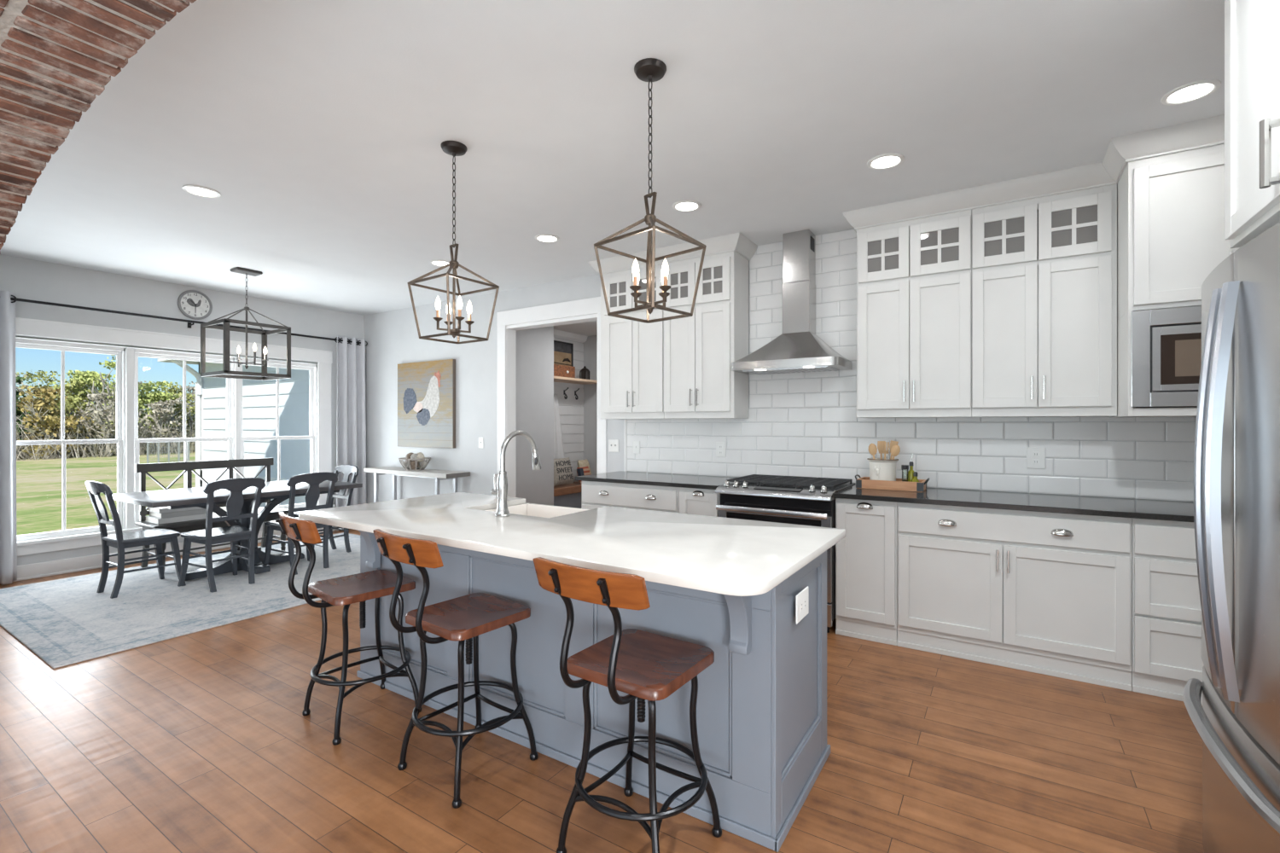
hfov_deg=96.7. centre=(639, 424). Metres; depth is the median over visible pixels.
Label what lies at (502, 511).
faucet
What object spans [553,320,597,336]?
ceiling
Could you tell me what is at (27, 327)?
trim
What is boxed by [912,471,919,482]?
oil bottle
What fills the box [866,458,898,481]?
utensil crock
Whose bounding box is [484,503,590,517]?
sink
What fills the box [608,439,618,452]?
light switch
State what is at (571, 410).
wall
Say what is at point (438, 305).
candle
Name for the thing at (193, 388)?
tree
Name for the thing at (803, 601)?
socket
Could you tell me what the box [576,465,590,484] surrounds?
throw pillow
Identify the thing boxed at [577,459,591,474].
throw pillow
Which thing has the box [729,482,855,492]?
cooktop
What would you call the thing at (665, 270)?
bulb
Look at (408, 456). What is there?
decorative ball
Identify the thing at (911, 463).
oil bottle
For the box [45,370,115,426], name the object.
tree
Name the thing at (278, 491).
dining table
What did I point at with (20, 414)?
tree
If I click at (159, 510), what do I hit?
book
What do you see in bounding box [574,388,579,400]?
coat hook
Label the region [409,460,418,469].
decorative ball
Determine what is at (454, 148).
lantern pendant
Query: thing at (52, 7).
brick arch
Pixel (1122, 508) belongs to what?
countertop
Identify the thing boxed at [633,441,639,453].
light switch
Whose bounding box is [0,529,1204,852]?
floor
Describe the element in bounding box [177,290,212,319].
wall clock
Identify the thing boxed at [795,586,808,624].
outlet
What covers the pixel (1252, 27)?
upper cabinet
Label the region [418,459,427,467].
decorative ball
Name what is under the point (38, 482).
ground
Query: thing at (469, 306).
candle
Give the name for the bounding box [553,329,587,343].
trim
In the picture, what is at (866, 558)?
base cabinet
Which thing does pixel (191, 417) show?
tree
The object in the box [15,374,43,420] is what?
tree
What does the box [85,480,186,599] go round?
dining chair
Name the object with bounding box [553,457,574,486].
throw pillow
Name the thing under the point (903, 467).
oil bottle
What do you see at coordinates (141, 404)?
tree
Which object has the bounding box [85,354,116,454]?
tree
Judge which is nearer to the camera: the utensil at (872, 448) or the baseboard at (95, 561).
the utensil at (872, 448)
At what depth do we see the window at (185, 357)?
5.97 m
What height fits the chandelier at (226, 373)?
1.006 m
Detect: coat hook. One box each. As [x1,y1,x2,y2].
[563,387,568,399]
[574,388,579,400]
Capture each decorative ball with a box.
[401,459,410,468]
[406,453,413,460]
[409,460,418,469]
[410,453,418,460]
[416,453,424,461]
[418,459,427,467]
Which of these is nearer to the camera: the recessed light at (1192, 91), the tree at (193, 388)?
the recessed light at (1192, 91)
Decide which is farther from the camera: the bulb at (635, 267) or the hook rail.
the hook rail
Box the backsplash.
[626,228,1195,501]
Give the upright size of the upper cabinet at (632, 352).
1.390 m
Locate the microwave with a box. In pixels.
[1130,305,1201,408]
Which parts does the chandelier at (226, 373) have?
rod, rod, arm, stem, chain, arm, rod, arm, rod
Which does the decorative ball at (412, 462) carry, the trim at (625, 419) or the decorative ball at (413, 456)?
the decorative ball at (413, 456)
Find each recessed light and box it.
[182,185,221,197]
[430,260,448,266]
[535,233,559,242]
[672,200,701,211]
[866,152,904,169]
[1160,79,1221,105]
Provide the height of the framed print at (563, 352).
0.580 m
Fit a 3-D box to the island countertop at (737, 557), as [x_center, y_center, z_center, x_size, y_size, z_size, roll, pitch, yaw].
[-0.433,0.456,2.607,2.429,0.030,1.033,0,0,33]
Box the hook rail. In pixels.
[553,389,584,400]
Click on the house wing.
(258, 397)
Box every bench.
[134,458,288,572]
[553,481,581,508]
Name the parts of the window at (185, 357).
sash, sash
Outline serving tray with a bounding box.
[855,474,930,492]
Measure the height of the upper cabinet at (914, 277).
1.390 m
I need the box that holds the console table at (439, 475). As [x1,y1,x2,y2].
[363,466,470,502]
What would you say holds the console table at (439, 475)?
on the floor
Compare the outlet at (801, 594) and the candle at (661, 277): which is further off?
the candle at (661, 277)
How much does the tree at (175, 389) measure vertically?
4.652 m
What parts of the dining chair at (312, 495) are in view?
leg, seat, leg, seat rail, leg, rail, crest rail, leg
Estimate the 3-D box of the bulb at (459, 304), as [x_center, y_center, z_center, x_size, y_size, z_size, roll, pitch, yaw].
[-0.918,-0.600,2.897,0.029,0.114,0.028,0,0,33]
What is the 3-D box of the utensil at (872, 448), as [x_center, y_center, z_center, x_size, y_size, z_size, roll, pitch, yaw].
[1.621,0.274,3.942,0.074,0.280,0.024,0,0,44]
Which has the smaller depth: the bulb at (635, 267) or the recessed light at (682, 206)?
the bulb at (635, 267)
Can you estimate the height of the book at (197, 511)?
0.045 m
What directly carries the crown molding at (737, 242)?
attached to the upper cabinet at (632, 352)
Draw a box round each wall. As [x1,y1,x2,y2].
[0,254,364,565]
[19,337,307,363]
[364,211,1196,503]
[516,325,597,506]
[553,337,583,482]
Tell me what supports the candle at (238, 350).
on the chandelier at (226, 373)
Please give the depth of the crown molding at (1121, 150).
3.25 m
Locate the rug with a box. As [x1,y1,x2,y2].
[0,532,360,669]
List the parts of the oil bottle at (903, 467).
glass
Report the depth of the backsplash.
4.22 m
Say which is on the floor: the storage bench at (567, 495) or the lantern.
the storage bench at (567, 495)
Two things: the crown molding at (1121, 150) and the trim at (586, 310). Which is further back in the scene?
the trim at (586, 310)
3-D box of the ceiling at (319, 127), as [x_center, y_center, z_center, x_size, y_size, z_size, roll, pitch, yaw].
[-1.383,-1.520,0.019,12.350,0.150,10.540,0,0,33]
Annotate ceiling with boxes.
[0,0,1224,315]
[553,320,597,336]
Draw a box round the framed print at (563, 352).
[553,340,573,366]
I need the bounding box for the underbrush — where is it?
[16,417,195,460]
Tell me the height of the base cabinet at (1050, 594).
0.884 m
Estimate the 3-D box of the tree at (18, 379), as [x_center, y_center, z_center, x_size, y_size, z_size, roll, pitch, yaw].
[-37.785,-0.648,33.915,3.409,4.687,3.212,0,0,33]
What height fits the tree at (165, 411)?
3.344 m
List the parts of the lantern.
lamp shade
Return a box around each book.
[145,513,205,524]
[147,506,203,513]
[148,508,206,518]
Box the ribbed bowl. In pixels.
[398,457,430,471]
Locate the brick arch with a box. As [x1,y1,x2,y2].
[0,0,196,250]
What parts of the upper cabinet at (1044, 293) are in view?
glazed door, pane, door, handle, panel, handle, pane, glazed door, door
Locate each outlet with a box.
[715,442,725,457]
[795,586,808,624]
[1026,447,1045,469]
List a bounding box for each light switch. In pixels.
[478,437,483,448]
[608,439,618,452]
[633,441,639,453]
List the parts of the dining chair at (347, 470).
seat, leg, rail, crest rail, leg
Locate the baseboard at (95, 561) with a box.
[12,525,336,581]
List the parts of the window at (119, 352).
sash, sash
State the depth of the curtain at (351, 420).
7.32 m
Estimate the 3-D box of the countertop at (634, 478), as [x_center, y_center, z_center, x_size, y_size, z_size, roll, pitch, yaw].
[0.185,0.456,4.698,1.312,0.030,0.667,0,0,33]
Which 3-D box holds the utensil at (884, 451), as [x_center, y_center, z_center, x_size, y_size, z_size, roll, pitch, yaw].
[1.681,0.267,3.899,0.046,0.291,0.015,0,0,33]
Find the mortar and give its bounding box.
[0,0,186,244]
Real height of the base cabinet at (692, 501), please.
0.884 m
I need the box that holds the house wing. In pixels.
[157,358,309,512]
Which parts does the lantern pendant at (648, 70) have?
arm, arm, stem, chain, arm, arm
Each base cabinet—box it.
[581,480,679,513]
[679,487,719,517]
[835,498,897,645]
[896,502,1132,691]
[1131,517,1204,705]
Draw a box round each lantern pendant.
[407,140,499,343]
[593,58,706,323]
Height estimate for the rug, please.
0.012 m
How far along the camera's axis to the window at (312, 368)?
6.89 m
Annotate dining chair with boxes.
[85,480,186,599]
[177,477,265,593]
[263,472,337,575]
[293,465,358,561]
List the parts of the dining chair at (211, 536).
leg, leg, seat, seat rail, rail, leg, crest rail, leg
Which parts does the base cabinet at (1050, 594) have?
cup pull, door, handle, handle, drawer, cup pull, door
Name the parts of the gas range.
knob, knob, knob, handle, oven door, control panel, vent panel, knob, knob, drawer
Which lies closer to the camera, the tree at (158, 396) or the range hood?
the range hood
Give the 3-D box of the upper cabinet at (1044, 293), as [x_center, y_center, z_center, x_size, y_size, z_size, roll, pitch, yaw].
[2.421,-0.740,3.449,0.697,1.390,0.350,0,0,33]
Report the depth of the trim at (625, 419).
5.30 m
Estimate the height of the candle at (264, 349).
0.132 m
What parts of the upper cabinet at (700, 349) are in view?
pane, door, glazed door, glazed door, pane, door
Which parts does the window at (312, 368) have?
sash, sash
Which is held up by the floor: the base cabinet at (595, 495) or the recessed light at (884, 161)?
the base cabinet at (595, 495)
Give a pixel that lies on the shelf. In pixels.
(556, 379)
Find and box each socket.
[800,598,806,612]
[1032,452,1039,456]
[1032,459,1039,464]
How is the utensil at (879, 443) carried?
in the utensil crock
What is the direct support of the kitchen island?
on the floor
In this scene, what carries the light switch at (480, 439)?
attached to the wall at (392, 337)
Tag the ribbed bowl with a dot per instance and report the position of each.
(427, 459)
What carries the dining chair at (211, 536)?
on the rug
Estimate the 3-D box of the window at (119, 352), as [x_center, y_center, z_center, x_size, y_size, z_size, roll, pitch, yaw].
[-5.286,0.155,5.212,0.135,1.800,0.875,0,0,33]
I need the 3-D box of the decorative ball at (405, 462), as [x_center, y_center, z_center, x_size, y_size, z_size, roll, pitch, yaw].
[-2.733,0.475,6.673,0.101,0.104,0.099,0,0,33]
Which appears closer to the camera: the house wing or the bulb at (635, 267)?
the bulb at (635, 267)
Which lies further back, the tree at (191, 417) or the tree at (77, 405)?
the tree at (191, 417)
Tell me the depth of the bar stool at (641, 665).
1.72 m
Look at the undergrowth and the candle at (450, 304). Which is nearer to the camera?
the candle at (450, 304)
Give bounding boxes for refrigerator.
[1182,221,1279,852]
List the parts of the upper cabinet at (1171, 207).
door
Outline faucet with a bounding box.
[490,430,541,517]
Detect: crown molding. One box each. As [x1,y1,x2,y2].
[588,232,757,274]
[843,114,1224,232]
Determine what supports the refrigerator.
on the floor
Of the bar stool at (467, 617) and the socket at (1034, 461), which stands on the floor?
the bar stool at (467, 617)
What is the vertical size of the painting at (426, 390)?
1.030 m
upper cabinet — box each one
[600,263,664,418]
[663,251,748,418]
[856,209,971,418]
[971,184,1117,417]
[1109,143,1239,417]
[1224,0,1279,248]
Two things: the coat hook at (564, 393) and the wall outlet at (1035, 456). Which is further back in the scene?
the coat hook at (564, 393)
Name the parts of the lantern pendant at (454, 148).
arm, stem, chain, arm, arm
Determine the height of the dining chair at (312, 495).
0.921 m
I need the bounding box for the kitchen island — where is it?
[357,530,830,852]
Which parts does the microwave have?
door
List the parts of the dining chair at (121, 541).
leg, crest rail, rail, leg, seat rail, seat, leg, leg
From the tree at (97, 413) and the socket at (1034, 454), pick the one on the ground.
the tree at (97, 413)
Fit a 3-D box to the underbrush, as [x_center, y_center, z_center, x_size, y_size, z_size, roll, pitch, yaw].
[-30.710,0.744,32.116,7.078,2.348,25.936,0,0,26]
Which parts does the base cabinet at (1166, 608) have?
drawer, drawer, drawer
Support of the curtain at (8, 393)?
hanging from the curtain rod
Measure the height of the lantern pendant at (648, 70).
1.005 m
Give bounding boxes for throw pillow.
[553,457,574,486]
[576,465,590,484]
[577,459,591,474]
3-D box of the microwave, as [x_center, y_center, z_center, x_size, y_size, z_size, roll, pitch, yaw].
[2.932,-0.326,2.907,0.722,0.488,0.542,0,0,33]
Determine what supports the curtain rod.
attached to the wall at (26, 278)
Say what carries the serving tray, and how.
on the countertop at (1122, 508)
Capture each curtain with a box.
[0,290,17,584]
[334,335,367,531]
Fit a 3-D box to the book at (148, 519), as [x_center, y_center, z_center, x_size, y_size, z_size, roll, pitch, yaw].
[-4.372,0.880,5.374,0.320,0.048,0.385,0,0,33]
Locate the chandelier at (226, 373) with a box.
[200,267,290,380]
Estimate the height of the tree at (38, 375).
5.443 m
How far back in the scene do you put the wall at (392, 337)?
6.51 m
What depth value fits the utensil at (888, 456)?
3.94 m
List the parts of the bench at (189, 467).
post, leg, leg, post, rail, rail, seat, post, leg, post, leg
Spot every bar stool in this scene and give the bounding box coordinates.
[275,512,421,745]
[372,529,538,808]
[532,557,722,852]
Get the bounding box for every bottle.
[901,465,908,482]
[906,453,913,482]
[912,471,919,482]
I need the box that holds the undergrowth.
[16,426,195,459]
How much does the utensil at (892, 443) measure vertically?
0.300 m
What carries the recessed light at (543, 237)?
in the ceiling at (319, 127)
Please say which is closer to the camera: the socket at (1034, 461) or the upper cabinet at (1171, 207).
the upper cabinet at (1171, 207)
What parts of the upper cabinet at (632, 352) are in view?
pane, door, glazed door, handle, handle, glazed door, pane, door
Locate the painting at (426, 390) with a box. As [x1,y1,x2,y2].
[397,359,455,448]
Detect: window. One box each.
[15,337,125,541]
[134,348,234,528]
[240,357,317,509]
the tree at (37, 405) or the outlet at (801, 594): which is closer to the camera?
the outlet at (801, 594)
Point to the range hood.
(798, 349)
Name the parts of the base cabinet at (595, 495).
door, cup pull, cup pull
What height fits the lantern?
0.230 m
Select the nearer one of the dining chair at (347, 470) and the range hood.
the range hood
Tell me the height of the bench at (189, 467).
0.978 m
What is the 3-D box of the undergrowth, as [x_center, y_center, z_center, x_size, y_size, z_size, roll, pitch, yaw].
[-31.612,0.985,32.668,5.206,1.750,23.779,0,0,26]
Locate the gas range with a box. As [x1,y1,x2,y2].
[715,474,855,633]
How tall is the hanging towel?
1.102 m
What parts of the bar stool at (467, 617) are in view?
rod, backrest, leg, rod, leg, seat, screw post, leg, leg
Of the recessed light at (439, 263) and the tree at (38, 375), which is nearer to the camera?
the recessed light at (439, 263)
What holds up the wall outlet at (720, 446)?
attached to the backsplash
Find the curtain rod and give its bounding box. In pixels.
[10,297,360,345]
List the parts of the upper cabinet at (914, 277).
pane, glazed door, door, handle, handle, glazed door, pane, door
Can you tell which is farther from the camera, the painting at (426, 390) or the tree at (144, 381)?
the tree at (144, 381)
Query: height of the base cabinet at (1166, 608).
0.884 m
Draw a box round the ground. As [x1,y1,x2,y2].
[16,432,195,535]
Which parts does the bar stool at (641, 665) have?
rod, leg, backrest, rod, leg, seat, screw post, leg, leg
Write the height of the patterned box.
0.180 m
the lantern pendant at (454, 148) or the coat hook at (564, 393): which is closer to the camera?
the lantern pendant at (454, 148)
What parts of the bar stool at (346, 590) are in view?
rod, backrest, rod, leg, leg, seat, screw post, leg, leg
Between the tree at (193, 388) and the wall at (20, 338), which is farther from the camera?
the tree at (193, 388)
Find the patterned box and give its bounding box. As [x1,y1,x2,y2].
[553,364,575,378]
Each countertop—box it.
[298,492,845,596]
[575,471,734,489]
[832,484,1194,522]
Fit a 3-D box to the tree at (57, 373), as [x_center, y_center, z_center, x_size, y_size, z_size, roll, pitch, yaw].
[-41.298,-1.155,42.600,4.050,5.268,5.941,0,0,-43]
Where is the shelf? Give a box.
[553,376,597,384]
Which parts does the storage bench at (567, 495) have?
seat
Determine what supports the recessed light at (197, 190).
in the ceiling at (319, 127)
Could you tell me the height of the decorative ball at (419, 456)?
0.092 m
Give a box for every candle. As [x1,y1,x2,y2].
[236,345,240,359]
[252,343,256,356]
[263,346,267,359]
[435,296,441,317]
[446,303,451,320]
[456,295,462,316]
[466,300,471,320]
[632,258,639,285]
[660,272,663,292]
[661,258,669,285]
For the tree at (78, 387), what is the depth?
33.24 m
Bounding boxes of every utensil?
[868,443,877,459]
[877,441,885,459]
[881,442,889,459]
[887,440,890,459]
[889,440,898,459]
[890,444,900,459]
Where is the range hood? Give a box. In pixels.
[731,229,852,374]
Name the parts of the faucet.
lever, spout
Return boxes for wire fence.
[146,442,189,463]
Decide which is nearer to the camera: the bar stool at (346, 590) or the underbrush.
the bar stool at (346, 590)
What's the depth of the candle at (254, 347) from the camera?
5.26 m
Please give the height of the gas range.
0.957 m
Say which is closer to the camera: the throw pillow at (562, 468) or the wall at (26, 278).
the wall at (26, 278)
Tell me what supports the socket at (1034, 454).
attached to the wall outlet at (1035, 456)
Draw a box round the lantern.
[579,366,589,379]
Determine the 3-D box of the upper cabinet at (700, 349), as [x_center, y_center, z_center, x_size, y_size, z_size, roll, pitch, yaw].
[0.529,-0.740,4.661,0.623,1.390,0.350,0,0,33]
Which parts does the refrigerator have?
handle, door, handle, handle, freezer drawer, door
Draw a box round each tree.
[15,370,65,419]
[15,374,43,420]
[15,376,44,422]
[16,384,101,457]
[16,403,34,457]
[33,379,105,434]
[38,396,104,444]
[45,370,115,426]
[56,372,116,428]
[66,391,149,456]
[83,382,162,444]
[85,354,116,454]
[98,380,148,433]
[138,380,191,434]
[138,399,193,448]
[142,384,193,435]
[163,392,195,437]
[178,381,197,407]
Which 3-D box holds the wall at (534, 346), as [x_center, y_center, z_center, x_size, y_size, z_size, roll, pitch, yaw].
[-0.512,-0.020,7.358,3.000,2.750,2.760,0,0,33]
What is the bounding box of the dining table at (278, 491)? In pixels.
[112,480,362,581]
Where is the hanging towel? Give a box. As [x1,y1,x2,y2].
[553,394,564,459]
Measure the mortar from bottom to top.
0.953 m
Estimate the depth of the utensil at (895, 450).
3.85 m
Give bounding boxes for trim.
[15,317,335,556]
[496,296,606,497]
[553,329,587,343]
[624,418,626,471]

